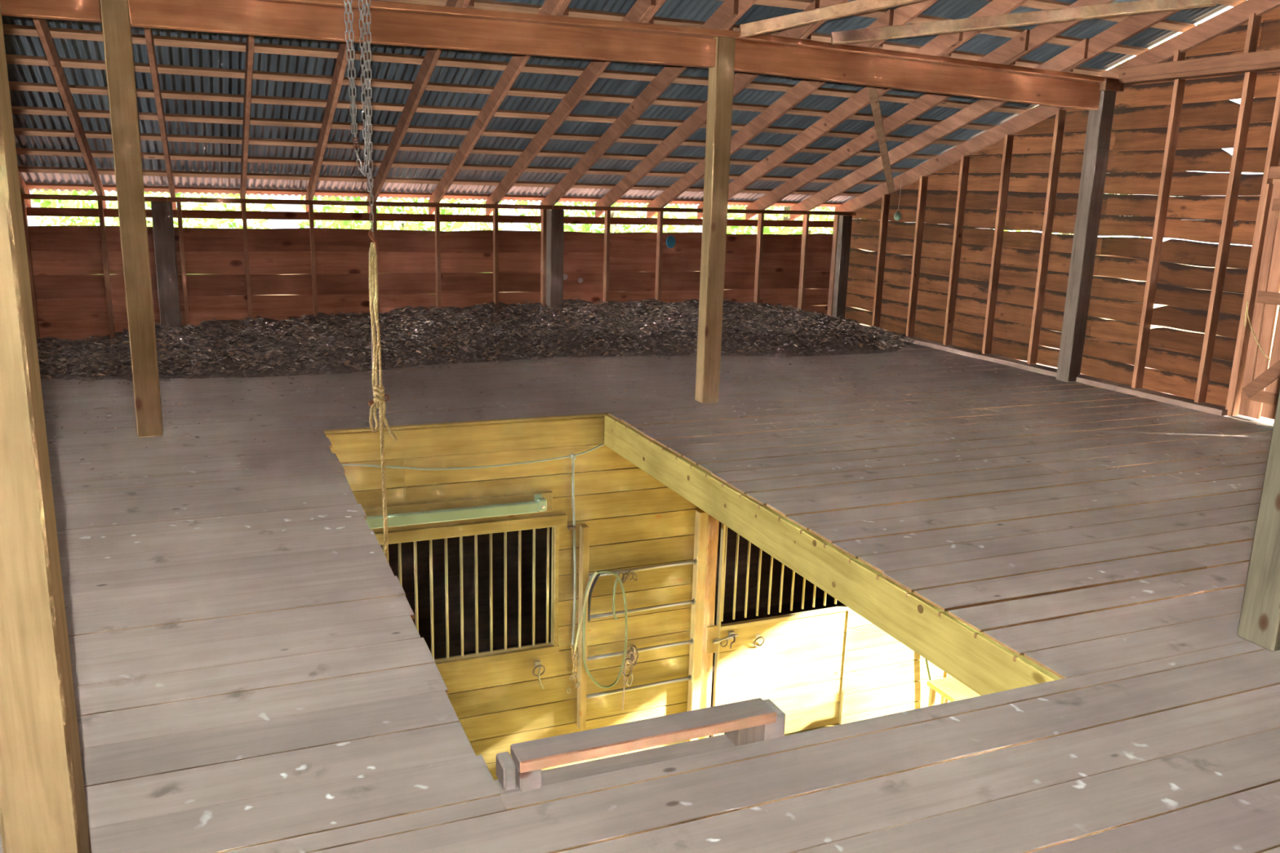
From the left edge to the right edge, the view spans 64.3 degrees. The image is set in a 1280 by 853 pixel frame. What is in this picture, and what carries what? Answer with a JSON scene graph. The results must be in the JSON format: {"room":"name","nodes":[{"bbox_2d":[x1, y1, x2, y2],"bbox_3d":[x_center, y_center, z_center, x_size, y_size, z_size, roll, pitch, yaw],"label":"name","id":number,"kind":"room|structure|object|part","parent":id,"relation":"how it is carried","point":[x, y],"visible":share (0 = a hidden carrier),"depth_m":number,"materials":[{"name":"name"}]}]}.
{"room":"farm building","nodes":[
{"label":"farm building","id":0,"kind":"room"},
{"bbox_2d":[20,194,856,341],"bbox_3d":[-2.823,-0.152,11.097,11.920,4.488,0.245,-4,14,-22],"label":"wall","id":1,"kind":"structure","parent":0,"point":[198,275],"depth_m":10.85,"materials":[{"name":"red wood"}]},
{"bbox_3d":[-6.434,-2.080,9.129,3.998,0.045,0.130,-4,14,-22],"label":"plate","id":2,"kind":"part","parent":1,"relation":"part of","materials":[{"name":"brown wood"}]},
{"bbox_3d":[-4.626,-1.486,9.968,0.180,1.395,0.205,-4,14,-22],"label":"wall post","id":3,"kind":"part","parent":1,"relation":"part of","materials":[{"name":"wood"}]},
{"bbox_3d":[-2.793,-2.327,10.639,3.898,0.045,0.130,-4,14,-22],"label":"plate","id":4,"kind":"part","parent":1,"relation":"part of","materials":[{"name":"brown wood"}]},
{"bbox_3d":[-0.966,-1.734,11.486,0.150,1.395,0.205,-4,14,-22],"label":"wall post","id":5,"kind":"part","parent":1,"relation":"part of","materials":[{"name":"wood"}]},
{"bbox_2d":[563,274,567,279],"bbox_3d":[-0.860,-1.711,11.652,0.068,0.068,0.004,-4,14,-22],"label":"pale patch","id":6,"kind":"object","parent":1,"relation":"attached to","point":[565,276],"visible":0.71,"depth_m":11.65,"materials":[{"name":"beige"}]},
{"bbox_2d":[577,277,582,283],"bbox_3d":[-0.686,-1.684,11.734,0.058,0.058,0.004,-4,14,-22],"label":"pale patch","id":7,"kind":"object","parent":1,"relation":"attached to","point":[580,280],"visible":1,"depth_m":11.73,"materials":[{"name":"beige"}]},
{"bbox_2d":[666,235,675,248],"bbox_3d":[0.365,-2.184,12.048,0.111,0.148,0.022,-4,14,-22],"label":"disc","id":8,"kind":"object","parent":1,"relation":"attached to","point":[670,241],"visible":1,"depth_m":12.04,"materials":[{"name":"blue plastic"}]},
{"bbox_3d":[0.858,-2.574,12.152,4.018,0.045,0.130,-4,14,-22],"label":"plate","id":9,"kind":"part","parent":1,"relation":"part of","materials":[{"name":"brown wood"}]},
{"bbox_3d":[2.542,-1.975,12.954,0.140,1.395,0.180,-4,14,-22],"label":"wall post","id":10,"kind":"part","parent":1,"relation":"part of","materials":[{"name":"wood"}]},
{"bbox_2d":[324,416,951,780],"bbox_3d":[-2.113,1.040,9.461,11.830,3.090,4.150,-4,14,-22],"label":"wall","id":11,"kind":"structure","parent":0,"point":[633,520],"depth_m":8.15,"materials":[{"name":"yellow wood"}]},
{"bbox_2d":[363,491,552,528],"bbox_3d":[-1.654,0.635,7.189,2.190,0.150,0.094,-4,14,-22],"label":"door track","id":12,"kind":"object","parent":11,"relation":"attached to","point":[401,515],"visible":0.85,"depth_m":7.32,"materials":[{"name":"green metal"}]},
{"bbox_2d":[373,514,567,671],"bbox_3d":[-1.639,1.280,7.408,2.305,1.125,0.060,-4,14,-22],"label":"window","id":13,"kind":"structure","parent":11,"relation":"in","point":[554,522],"depth_m":7.62,"materials":[{"name":"brown wood"}]},
{"bbox_3d":[-1.701,1.758,7.518,2.215,0.020,0.025,-4,14,-22],"label":"rail","id":14,"kind":"part","parent":13,"relation":"part of","materials":[{"name":"beige paint"}]},
{"bbox_3d":[-1.678,1.799,7.523,2.255,0.060,0.052,-4,14,-22],"label":"frame","id":15,"kind":"part","parent":13,"relation":"part of","materials":[{"name":"brown wood"}]},
{"bbox_3d":[-0.671,1.224,7.823,0.016,0.980,0.020,-4,14,-22],"label":"frame","id":16,"kind":"part","parent":13,"relation":"part of","materials":[{"name":"beige paint"}]},
{"bbox_3d":[-0.647,1.224,7.826,0.030,0.980,0.052,-4,14,-22],"label":"frame","id":17,"kind":"part","parent":13,"relation":"part of","materials":[{"name":"brown wood"}]},
{"bbox_2d":[341,443,604,470],"bbox_3d":[-1.469,0.247,7.204,2.593,0.157,0.016,-4,14,-22],"label":"cable","id":18,"kind":"object","parent":11,"relation":"attached to","point":[602,444],"visible":0.82,"depth_m":7.31,"materials":[{"name":"grey plastic"}]},
{"bbox_2d":[532,660,545,688],"bbox_3d":[-0.786,1.930,7.883,0.103,0.229,0.075,-4,14,-22],"label":"ring","id":19,"kind":"object","parent":11,"relation":"attached to","point":[537,663],"visible":1,"depth_m":7.86,"materials":[{"name":"silver metal"}]},
{"bbox_3d":[-0.793,1.840,7.885,0.044,0.055,0.026,-4,14,-22],"label":"ring plate","id":20,"kind":"part","parent":19,"relation":"part of","materials":[{"name":"silver metal"}]},
{"bbox_2d":[567,453,576,647],"bbox_3d":[-0.519,0.964,7.789,0.070,1.550,0.039,-4,14,-22],"label":"conduit","id":21,"kind":"object","parent":11,"relation":"attached to","point":[573,457],"visible":1,"depth_m":7.77,"materials":[{"name":"grey metal"}]},
{"bbox_2d":[576,524,589,730],"bbox_3d":[-0.446,1.581,7.948,0.050,1.700,0.084,-4,14,-22],"label":"upright","id":22,"kind":"object","parent":11,"relation":"attached to","point":[584,528],"visible":0.96,"depth_m":7.91,"materials":[{"name":"wood"}]},
{"bbox_2d":[566,641,579,693],"bbox_3d":[-0.524,1.883,7.971,0.108,0.427,0.037,-4,14,-22],"label":"bundle","id":23,"kind":"object","parent":22,"relation":"hanging from","point":[575,664],"visible":1,"depth_m":7.97,"materials":[{"name":"beige wicker"}]},
{"bbox_2d":[711,523,849,737],"bbox_3d":[1.226,1.373,8.695,1.360,2.740,0.148,-4,14,-22],"label":"door","id":24,"kind":"structure","parent":11,"relation":"in","point":[799,665],"depth_m":8.79,"materials":[{"name":"brown wood"}]},
{"bbox_2d":[705,625,737,653],"bbox_3d":[0.676,1.747,8.435,0.302,0.240,0.076,-5,15,-26],"label":"latch","id":25,"kind":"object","parent":24,"relation":"attached to","point":[712,640],"depth_m":8.39,"materials":[{"name":"silver metal"}]},
{"bbox_3d":[0.636,1.770,8.398,0.065,0.040,0.011,-4,14,-22],"label":"latch plate","id":26,"kind":"part","parent":25,"relation":"part of","materials":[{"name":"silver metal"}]},
{"bbox_3d":[0.762,1.741,8.502,0.050,0.065,0.031,-4,14,-22],"label":"latch plate","id":27,"kind":"part","parent":25,"relation":"part of","materials":[{"name":"silver metal"}]},
{"bbox_3d":[0.771,1.796,8.473,0.047,0.105,0.035,-4,14,-22],"label":"latch handle","id":28,"kind":"part","parent":25,"relation":"part of","materials":[{"name":"grey metal"}]},
{"bbox_2d":[753,633,764,647],"bbox_3d":[1.003,1.815,8.626,0.103,0.122,0.075,-4,14,-22],"label":"ring","id":29,"kind":"object","parent":24,"relation":"attached to","point":[757,636],"visible":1,"depth_m":8.62,"materials":[{"name":"silver metal"}]},
{"bbox_3d":[1.240,1.633,8.710,1.255,0.035,0.048,-4,14,-22],"label":"rail","id":30,"kind":"part","parent":24,"relation":"part of","materials":[{"name":"beige paint"}]},
{"bbox_2d":[924,658,935,705],"bbox_3d":[2.695,2.258,9.470,0.200,0.854,0.033,-1,13,-13],"label":"pipe","id":31,"kind":"object","parent":11,"relation":"attached to","point":[926,660],"visible":0.23,"depth_m":9.46,"materials":[{"name":"green plastic"}]},
{"bbox_2d":[0,324,1279,852],"bbox_3d":[0.113,0.823,4.194,11.935,0.296,15.092,-4,14,-22],"label":"floor","id":32,"kind":"structure","parent":0,"point":[253,671],"depth_m":4.17,"materials":[{"name":"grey wood"}]},
{"bbox_2d":[0,4,91,852],"bbox_3d":[-1.308,-1.142,1.865,0.150,4.600,0.155,-4,14,-22],"label":"timber post","id":33,"kind":"object","parent":32,"relation":"on","point":[43,806],"visible":1,"depth_m":2.17,"materials":[{"name":"beige wood"}]},
{"bbox_2d":[100,0,163,437],"bbox_3d":[-3.140,-1.456,6.279,0.145,3.100,0.145,-4,14,-22],"label":"timber post","id":34,"kind":"object","parent":32,"relation":"on","point":[115,15],"visible":1,"depth_m":6.25,"materials":[{"name":"brown wood"}]},
{"bbox_2d":[35,297,919,383],"bbox_3d":[-2.395,-0.899,9.959,11.740,0.424,2.244,-4,14,-22],"label":"pile","id":35,"kind":"object","parent":32,"relation":"on","point":[322,344],"visible":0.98,"depth_m":10.18,"materials":[{"name":"brown plant"}]},
{"bbox_2d":[44,346,1075,478],"bbox_3d":[-0.725,-0.259,8.221,9.596,0.022,3.177,-4,14,-22],"label":"leaves","id":36,"kind":"object","parent":32,"relation":"on","point":[291,383],"visible":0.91,"depth_m":8.39,"materials":[{"name":"plant"}]},
{"bbox_2d":[695,35,735,403],"bbox_3d":[0.575,-1.539,7.861,0.145,2.752,0.145,-4,14,-22],"label":"timber post","id":37,"kind":"object","parent":32,"relation":"on","point":[721,77],"visible":0.94,"depth_m":7.79,"materials":[{"name":"brown wood"}]},
{"bbox_2d":[0,0,1117,110],"bbox_3d":[-1.213,-2.625,6.822,11.730,0.357,0.175,-4,14,-22],"label":"crossbeam","id":38,"kind":"object","parent":37,"relation":"on","point":[395,24],"visible":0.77,"depth_m":7.10,"materials":[{"name":"brown wood"}]},
{"bbox_2d":[739,0,924,37],"bbox_3d":[1.510,-2.980,7.259,1.596,0.389,0.056,5,14,13],"label":"diagonal brace","id":39,"kind":"object","parent":38,"relation":"attached to","point":[857,6],"visible":1,"depth_m":7.31,"materials":[{"name":"brown wood"}]},
{"bbox_2d":[585,353,1265,533],"bbox_3d":[2.197,-0.143,8.114,4.478,0.004,5.803,-4,14,-22],"label":"straw wisps","id":40,"kind":"object","parent":32,"relation":"on","point":[781,365],"visible":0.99,"depth_m":8.29,"materials":[{"name":"brown plant"}]},
{"bbox_3d":[3.699,-0.716,10.681,0.170,0.048,5.480,-4,14,-22],"label":"sill","id":41,"kind":"part","parent":32,"relation":"part of","materials":[{"name":"wood"}]},
{"bbox_2d":[1236,389,1279,651],"bbox_3d":[2.511,-1.401,3.449,0.155,4.600,0.155,-4,14,-22],"label":"timber post","id":42,"kind":"object","parent":32,"relation":"on","point":[1259,624],"visible":1,"depth_m":3.87,"materials":[{"name":"beige wood"}]},
{"bbox_2d":[1,0,1279,220],"bbox_3d":[0.169,-2.150,3.678,12.015,3.223,15.644,-4,14,-22],"label":"ceiling","id":43,"kind":"structure","parent":0,"point":[219,113],"depth_m":8.89,"materials":[{"name":"metal"}]},
{"bbox_2d":[866,85,894,192],"bbox_3d":[2.446,-2.824,10.258,0.076,0.906,3.220,6,14,17],"label":"diagonal brace","id":44,"kind":"object","parent":43,"relation":"attached to","point":[873,92],"visible":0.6,"depth_m":9.90,"materials":[{"name":"brown wood"}]},
{"bbox_2d":[893,184,901,220],"bbox_3d":[2.975,-2.598,11.703,0.082,0.458,0.084,-4,14,-22],"label":"hanging bulb","id":45,"kind":"object","parent":44,"relation":"hanging from","point":[897,215],"visible":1,"depth_m":11.71,"materials":[{"name":"glass"}]},
{"bbox_3d":[2.970,-2.424,11.743,0.082,0.101,0.084,-4,14,-22],"label":"glass","id":46,"kind":"part","parent":45,"relation":"part of","materials":[{"name":"grey"}]},
{"bbox_2d":[831,0,1217,44],"bbox_3d":[2.853,-3.051,7.631,2.801,0.421,0.059,2,13,3],"label":"beam","id":47,"kind":"structure","parent":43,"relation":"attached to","point":[1140,6],"depth_m":7.62,"materials":[{"name":"brown wood"}]},
{"bbox_2d":[784,723,839,736],"bbox_3d":[-0.434,3.488,5.903,11.900,0.100,4.800,-4,14,-22],"label":"floor","id":48,"kind":"structure","parent":0,"point":[836,724],"depth_m":9.18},
{"bbox_2d":[493,697,785,794],"bbox_3d":[-0.026,2.422,3.377,0.910,3.148,0.120,-4,14,-22],"label":"handrail","id":49,"kind":"object","parent":48,"relation":"on","point":[754,720],"visible":0.78,"depth_m":2.99,"materials":[{"name":"brown wood"}]},
{"bbox_2d":[685,509,708,742],"bbox_3d":[0.465,1.748,8.382,0.080,2.210,0.084,-4,14,-22],"label":"upright","id":50,"kind":"object","parent":48,"relation":"on","point":[701,522],"visible":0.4,"depth_m":8.29,"materials":[{"name":"wood"}]},
{"bbox_2d":[586,675,692,698],"bbox_3d":[-0.008,2.111,8.260,0.930,0.051,0.051,-4,14,-22],"label":"rail","id":51,"kind":"object","parent":50,"relation":"attached to","point":[690,677],"visible":1,"depth_m":8.25,"materials":[{"name":"silver metal"}]},
{"bbox_2d":[586,638,693,661],"bbox_3d":[0.001,1.795,8.186,0.930,0.051,0.051,-4,14,-22],"label":"rail","id":52,"kind":"object","parent":50,"relation":"attached to","point":[689,642],"visible":0.95,"depth_m":8.19,"materials":[{"name":"silver metal"}]},
{"bbox_2d":[621,644,639,685],"bbox_3d":[-0.091,1.907,8.172,0.155,0.353,0.102,-4,14,-22],"label":"bridle","id":53,"kind":"object","parent":52,"relation":"hanging from","point":[633,659],"visible":1,"depth_m":8.14,"materials":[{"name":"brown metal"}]},
{"bbox_2d":[622,655,626,711],"bbox_3d":[-0.128,2.065,8.182,0.017,0.491,0.038,-4,14,-22],"label":"cord","id":54,"kind":"object","parent":53,"relation":"hanging from","point":[625,655],"visible":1,"depth_m":8.18,"materials":[{"name":"fabric"}]},
{"bbox_3d":[-0.053,1.827,8.198,0.035,0.130,0.049,-4,14,-22],"label":"bracket plate","id":55,"kind":"part","parent":53,"relation":"part of","materials":[{"name":"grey metal"}]},
{"bbox_2d":[590,598,695,619],"bbox_3d":[0.011,1.454,8.106,0.930,0.051,0.051,-4,14,-22],"label":"rail","id":56,"kind":"object","parent":50,"relation":"attached to","point":[691,602],"visible":1,"depth_m":8.11,"materials":[{"name":"silver metal"}]},
{"bbox_2d":[588,558,697,577],"bbox_3d":[0.021,1.118,8.028,0.930,0.051,0.051,-4,14,-22],"label":"rail","id":57,"kind":"object","parent":50,"relation":"attached to","point":[695,561],"visible":1,"depth_m":8.04,"materials":[{"name":"silver metal"}]},
{"bbox_2d":[573,569,627,688],"bbox_3d":[-0.304,1.591,7.956,0.443,1.004,0.073,-4,14,-22],"label":"coil","id":58,"kind":"object","parent":57,"relation":"hanging from","point":[584,609],"visible":1,"depth_m":7.91,"materials":[{"name":"green rubber"}]},
{"bbox_2d":[617,569,637,583],"bbox_3d":[-0.094,1.170,7.963,0.166,0.105,0.036,-4,14,-22],"label":"halter","id":59,"kind":"object","parent":57,"relation":"hanging from","point":[632,573],"visible":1,"depth_m":7.95,"materials":[{"name":"brown leather"}]},
{"bbox_2d":[697,514,719,739],"bbox_3d":[0.551,1.715,8.444,0.130,2.251,0.123,-4,14,-22],"label":"post","id":60,"kind":"object","parent":48,"relation":"on","point":[713,524],"visible":0.44,"depth_m":8.33,"materials":[{"name":"wood"}]},
{"bbox_2d":[926,671,979,706],"bbox_3d":[2.849,2.470,8.754,0.400,0.770,0.820,-4,14,-22],"label":"bench","id":61,"kind":"object","parent":48,"relation":"on","point":[950,689],"visible":0.12,"depth_m":8.88,"materials":[{"name":"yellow wood"}]},
{"bbox_3d":[2.575,2.531,9.031,0.040,0.510,0.040,-4,14,-22],"label":"leg","id":62,"kind":"part","parent":61,"relation":"part of","materials":[{"name":"wood"}]},
{"bbox_3d":[2.730,2.382,9.117,0.050,0.770,0.040,-4,14,-22],"label":"post","id":63,"kind":"part","parent":61,"relation":"part of","materials":[{"name":"wood"}]},
{"bbox_2d":[844,6,1279,416],"bbox_3d":[5.492,-0.417,6.269,0.316,7.670,15.200,-4,14,-22],"label":"wall","id":64,"kind":"structure","parent":0,"point":[962,282],"depth_m":9.17,"materials":[{"name":"brown wood"}]},
{"bbox_3d":[4.072,-1.700,9.321,0.150,2.600,0.150,-4,14,-22],"label":"wall post","id":65,"kind":"part","parent":64,"relation":"part of","materials":[{"name":"wood"}]},
{"bbox_3d":[5.328,-2.423,6.481,0.145,0.040,5.590,-4,14,-22],"label":"gable plate","id":66,"kind":"part","parent":64,"relation":"part of","materials":[{"name":"brown wood"}]},
{"bbox_3d":[5.302,-2.487,6.454,0.035,0.095,5.590,-4,14,-22],"label":"gable plate","id":67,"kind":"part","parent":64,"relation":"part of","materials":[{"name":"brown wood"}]},
{"bbox_2d":[1226,178,1279,427],"bbox_3d":[4.973,-0.885,7.633,0.130,1.884,0.850,-4,14,-22],"label":"door","id":68,"kind":"structure","parent":64,"relation":"in","point":[1257,376],"depth_m":7.90,"materials":[{"name":"brown wood"}]},
{"bbox_3d":[4.947,0.017,7.844,0.130,0.030,0.850,-4,14,-22],"label":"sill","id":69,"kind":"part","parent":68,"relation":"part of","materials":[{"name":"wood"}]},
{"bbox_2d":[1244,300,1271,360],"bbox_3d":[4.801,-0.747,7.913,0.031,0.434,0.270,-4,14,-22],"label":"twine","id":70,"kind":"object","parent":68,"relation":"hanging from","point":[1247,301],"visible":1,"depth_m":7.97,"materials":[{"name":"fabric"}]},
{"bbox_3d":[4.940,-0.190,7.779,0.025,0.090,0.750,-4,14,-22],"label":"rail","id":71,"kind":"part","parent":68,"relation":"part of","materials":[{"name":"brown wood"}]},
{"bbox_3d":[4.962,-0.929,7.606,0.025,0.090,0.750,-4,14,-22],"label":"rail","id":72,"kind":"part","parent":68,"relation":"part of","materials":[{"name":"brown wood"}]},
{"bbox_3d":[4.981,-1.611,7.447,0.025,0.090,0.750,-4,14,-22],"label":"rail","id":73,"kind":"part","parent":68,"relation":"part of","materials":[{"name":"brown wood"}]},
{"bbox_3d":[-1.240,-2.885,4.321,0.040,0.090,1.200,-4,14,-22],"label":"beam","id":74,"kind":"structure","parent":0,"visible":0},
{"bbox_2d":[343,0,377,249],"bbox_3d":[-1.266,-1.893,4.571,0.104,2.178,0.074,-9,17,-38],"label":"chain","id":75,"kind":"object","parent":74,"relation":"hanging from","point":[367,122],"visible":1,"depth_m":4.66,"materials":[{"name":"silver metal"}]},
{"bbox_2d":[368,242,397,563],"bbox_3d":[-1.271,0.229,5.075,0.135,2.261,0.053,-4,14,-22],"label":"rope","id":76,"kind":"object","parent":75,"relation":"hanging from","point":[379,399],"visible":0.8,"depth_m":4.95,"materials":[{"name":"fabric"}]},
{"bbox_2d":[368,394,389,405],"bbox_3d":[-1.283,-0.131,5.002,0.102,0.056,0.022,-4,14,-22],"label":"shackle","id":77,"kind":"object","parent":76,"relation":"attached to","point":[370,402],"visible":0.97,"depth_m":4.99,"materials":[{"name":"brown metal"}]},
{"label":"outside","id":78,"kind":"structure","parent":0,"visible":0},
{"bbox_2d":[259,248,1279,368],"bbox_3d":[-0.354,2.915,8.364,180.000,0.001,180.000,-4,14,-22],"label":"ground","id":79,"kind":"structure","parent":78,"point":[1155,305],"depth_m":42.29,"materials":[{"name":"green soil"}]},
{"bbox_2d":[29,188,276,228],"bbox_3d":[-13.520,-6.020,28.407,6.487,7.541,6.529,-4,14,-22],"label":"tree","id":80,"kind":"object","parent":79,"relation":"on","point":[59,220],"visible":0.09,"depth_m":27.30,"materials":[{"name":"green plant"}]},
{"bbox_2d":[296,195,509,231],"bbox_3d":[-7.215,-6.273,31.165,6.562,7.136,6.517,-4,14,-22],"label":"tree","id":81,"kind":"object","parent":79,"relation":"on","point":[365,224],"visible":0.13,"depth_m":29.43,"materials":[{"name":"green plant"}]},
{"bbox_2d":[510,200,702,232],"bbox_3d":[-1.054,-7.344,34.535,6.832,8.035,6.778,-4,14,-22],"label":"tree","id":82,"kind":"object","parent":79,"relation":"on","point":[586,227],"visible":0.09,"depth_m":33.34,"materials":[{"name":"green plant"}]},
{"bbox_2d":[695,204,835,234],"bbox_3d":[5.409,-8.306,37.143,6.953,9.086,6.796,-4,14,-22],"label":"tree","id":83,"kind":"object","parent":79,"relation":"on","point":[778,230],"visible":0.09,"depth_m":35.87,"materials":[{"name":"green plant"}]},
{"bbox_2d":[750,205,835,234],"bbox_3d":[7.901,-12.350,46.050,8.814,13.044,8.872,-4,14,-22],"label":"tree","id":84,"kind":"object","parent":79,"relation":"on","point":[782,207],"visible":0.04,"depth_m":46.58,"materials":[{"name":"green plant"}]},
{"bbox_2d":[1004,23,1199,237],"bbox_3d":[16.860,-10.938,39.253,9.322,13.896,9.073,-4,14,-22],"label":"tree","id":85,"kind":"object","parent":79,"relation":"on","point":[1162,41],"visible":0.02,"depth_m":39.07,"materials":[{"name":"green plant"}]},
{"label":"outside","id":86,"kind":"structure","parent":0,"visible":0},
{"bbox_2d":[1016,346,1274,422],"bbox_3d":[-7.729,0.157,19.159,55.000,0.001,17.750,-4,14,-22],"label":"ground","id":87,"kind":"structure","parent":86,"point":[1264,419],"depth_m":23.49,"materials":[{"name":"white"}]}
]}

